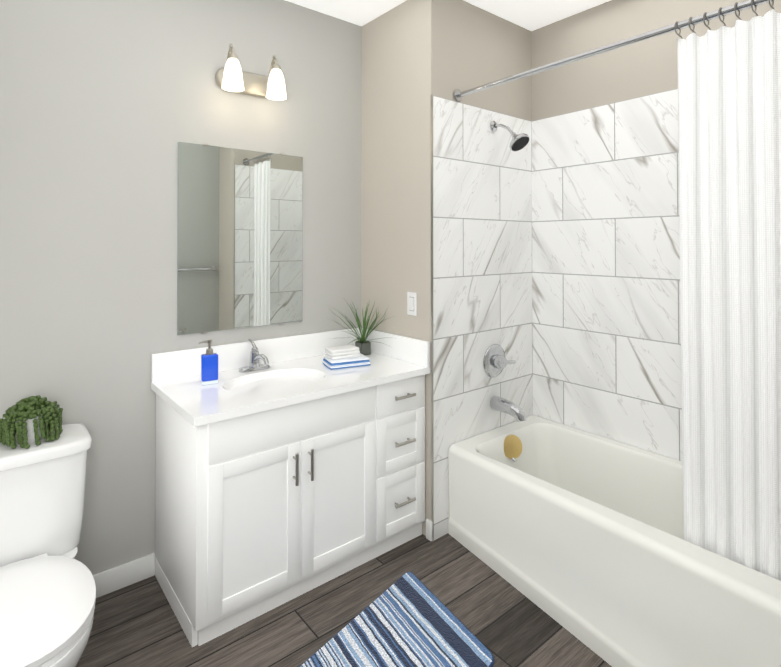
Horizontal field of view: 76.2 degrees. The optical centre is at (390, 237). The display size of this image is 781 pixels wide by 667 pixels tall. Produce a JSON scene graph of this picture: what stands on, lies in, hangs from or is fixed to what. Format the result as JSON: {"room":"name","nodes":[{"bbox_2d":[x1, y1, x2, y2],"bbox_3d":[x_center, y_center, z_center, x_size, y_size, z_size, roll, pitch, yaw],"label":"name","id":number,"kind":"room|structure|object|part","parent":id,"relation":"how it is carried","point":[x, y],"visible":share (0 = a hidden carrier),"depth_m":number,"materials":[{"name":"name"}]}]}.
{"room":"bathroom","nodes":[
{"label":"bathroom","id":0,"kind":"room"},
{"bbox_2d":[0,0,361,574],"bbox_3d":[-1.063,0.114,2.269,2.220,2.750,0.100,1,-1,-39],"label":"wall","id":1,"kind":"structure","parent":0,"point":[106,106],"depth_m":2.15,"materials":[{"name":"grey paint"}]},
{"bbox_2d":[93,553,154,597],"bbox_3d":[-1.426,1.437,1.883,0.991,0.095,0.014,1,-1,-39],"label":"baseboard","id":2,"kind":"structure","parent":1,"relation":"attached to","point":[122,576],"depth_m":2.12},
{"bbox_2d":[177,142,302,334],"bbox_3d":[-0.723,0.005,2.476,0.642,0.897,0.009,1,-1,-39],"label":"mirror","id":3,"kind":"object","parent":1,"relation":"attached to","point":[239,237],"visible":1,"depth_m":2.45,"materials":[{"name":"clear glass"}]},
{"bbox_2d":[215,44,286,99],"bbox_3d":[-0.672,-0.801,2.421,0.322,0.215,0.174,1,-1,-39],"label":"sconce","id":4,"kind":"object","parent":1,"relation":"attached to","point":[231,76],"visible":1,"depth_m":2.42,"materials":[{"name":"white glass"}]},
{"bbox_2d":[76,533,611,666],"bbox_3d":[0.131,1.530,1.535,3.166,0.100,2.720,1,-1,-39],"label":"floor","id":5,"kind":"structure","parent":0,"point":[497,615],"depth_m":1.93,"materials":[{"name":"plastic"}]},
{"bbox_2d":[0,423,95,666],"bbox_3d":[-1.178,1.106,1.559,0.472,0.748,0.800,1,-1,-39],"label":"toilet","id":6,"kind":"object","parent":5,"relation":"on","point":[47,595],"visible":0.98,"depth_m":1.66,"materials":[{"name":"white ceramic"}]},
{"bbox_2d":[0,395,62,448],"bbox_3d":[-1.299,0.656,1.803,0.194,0.157,0.190,1,-1,-39],"label":"potted succulent","id":7,"kind":"object","parent":6,"relation":"on","point":[32,419],"visible":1,"depth_m":1.77,"materials":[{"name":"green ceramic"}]},
{"bbox_2d":[151,327,429,646],"bbox_3d":[-0.427,0.995,2.325,1.144,0.990,0.594,1,-1,-39],"label":"bathroom vanity","id":8,"kind":"object","parent":5,"relation":"on","point":[288,468],"visible":0.98,"depth_m":2.08,"materials":[{"name":"white paint"}]},
{"bbox_2d":[199,339,218,384],"bbox_3d":[-0.796,0.542,2.174,0.082,0.192,0.048,0,-1,-27],"label":"soap dispenser","id":9,"kind":"object","parent":8,"relation":"on","point":[209,367],"visible":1,"depth_m":2.16,"materials":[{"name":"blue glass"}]},
{"bbox_2d":[322,345,369,369],"bbox_3d":[-0.225,0.600,2.518,0.210,0.084,0.145,0,-1,-25],"label":"folded towels","id":10,"kind":"object","parent":8,"relation":"on","point":[343,356],"visible":1,"depth_m":2.48,"materials":[{"name":"white fabric"}]},
{"bbox_2d":[329,298,396,355],"bbox_3d":[-0.181,0.482,2.664,0.333,0.324,0.380,1,-1,-39],"label":"potted plant","id":11,"kind":"object","parent":8,"relation":"on","point":[363,344],"visible":0.98,"depth_m":2.74,"materials":[{"name":"green plant"}]},
{"bbox_2d":[299,572,493,666],"bbox_3d":[-0.036,1.476,1.644,0.520,0.010,1.039,-1,-1,38],"label":"rug","id":12,"kind":"object","parent":5,"relation":"on","point":[408,619],"visible":1,"depth_m":1.83,"materials":[{"name":"blue fabric"}]},
{"bbox_2d":[448,415,780,666],"bbox_3d":[0.964,1.267,2.084,0.940,0.440,1.512,1,-1,-39],"label":"bathtub","id":13,"kind":"object","parent":5,"relation":"on","point":[577,533],"visible":1,"depth_m":1.93,"materials":[{"name":"ceramic"}]},
{"bbox_2d":[361,0,531,535],"bbox_3d":[0.349,0.124,3.037,0.938,2.750,0.696,1,-1,-39],"label":"wall","id":14,"kind":"structure","parent":0,"point":[396,172],"depth_m":2.68,"materials":[{"name":"beige paint"}]},
{"bbox_2d":[407,292,416,315],"bbox_3d":[0.111,0.343,2.576,0.008,0.120,0.072,1,-1,-39],"label":"outlet","id":15,"kind":"object","parent":14,"relation":"attached to","point":[412,303],"visible":1,"depth_m":2.57,"materials":[{"name":"white plastic"}]},
{"bbox_2d":[426,519,432,540],"bbox_3d":[0.192,1.444,2.459,0.014,0.095,0.039,1,-1,-39],"label":"baseboard","id":16,"kind":"structure","parent":14,"relation":"attached to","point":[429,529],"depth_m":2.45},
{"bbox_2d":[431,94,433,540],"bbox_3d":[0.206,0.390,2.464,0.003,2.203,0.015,1,-1,-39],"label":"trim","id":17,"kind":"structure","parent":14,"relation":"attached to","point":[432,458],"depth_m":2.46,"materials":[{"name":"silver metal"}]},
{"bbox_2d":[433,95,532,539],"bbox_3d":[0.526,0.395,2.727,0.826,2.200,0.012,1,-1,-39],"label":"wall tiles","id":18,"kind":"structure","parent":14,"relation":"attached to","point":[482,237],"depth_m":2.67,"materials":[{"name":"stone"}]},
{"bbox_2d":[483,344,515,377],"bbox_3d":[0.599,0.680,2.728,0.193,0.184,0.072,1,-1,-39],"label":"shower valve","id":19,"kind":"object","parent":18,"relation":"attached to","point":[495,361],"visible":1,"depth_m":2.71,"materials":[{"name":"silver metal"}]},
{"bbox_2d":[490,396,525,421],"bbox_3d":[0.637,0.920,2.671,0.074,0.096,0.204,1,-1,-39],"label":"tub spout","id":20,"kind":"object","parent":18,"relation":"attached to","point":[506,406],"visible":1,"depth_m":2.65,"materials":[{"name":"silver metal"}]},
{"bbox_2d":[490,121,529,150],"bbox_3d":[0.643,-0.556,2.683,0.114,0.190,0.222,1,-1,-39],"label":"shower head","id":21,"kind":"object","parent":18,"relation":"attached to","point":[518,142],"visible":1,"depth_m":2.64},
{"bbox_2d":[454,0,780,580],"bbox_3d":[0.836,0.200,1.994,0.068,1.962,1.556,1,-1,-39],"label":"shower curtain","id":22,"kind":"object","parent":14,"relation":"attached to","point":[729,105],"visible":0.94,"depth_m":1.66,"materials":[{"name":"white fabric"}]},
{"bbox_3d":[0.834,-0.749,2.005,0.064,0.064,1.556,1,-1,-39],"label":"rod","id":23,"kind":"part","parent":22,"relation":"part of","materials":[{"name":"silver metal"}]},
{"bbox_2d":[286,0,609,30],"bbox_3d":[0.131,-1.320,1.571,3.166,0.100,2.720,1,-1,-39],"label":"ceiling","id":24,"kind":"structure","parent":0,"point":[531,15],"depth_m":2.73,"materials":[{"name":"white paint"}]},
{"bbox_2d":[531,0,780,120],"bbox_3d":[1.532,0.114,2.249,0.100,2.750,2.028,1,-1,-39],"label":"wall","id":25,"kind":"structure","parent":0,"point":[643,68],"depth_m":2.62,"materials":[{"name":"beige paint"}]},
{"bbox_2d":[532,88,682,461],"bbox_3d":[1.335,0.391,2.398,0.012,2.200,1.518,1,-1,-39],"label":"wall tile","id":26,"kind":"structure","parent":25,"relation":"attached to","point":[606,336],"depth_m":2.61,"materials":[{"name":"stone"}]}
]}

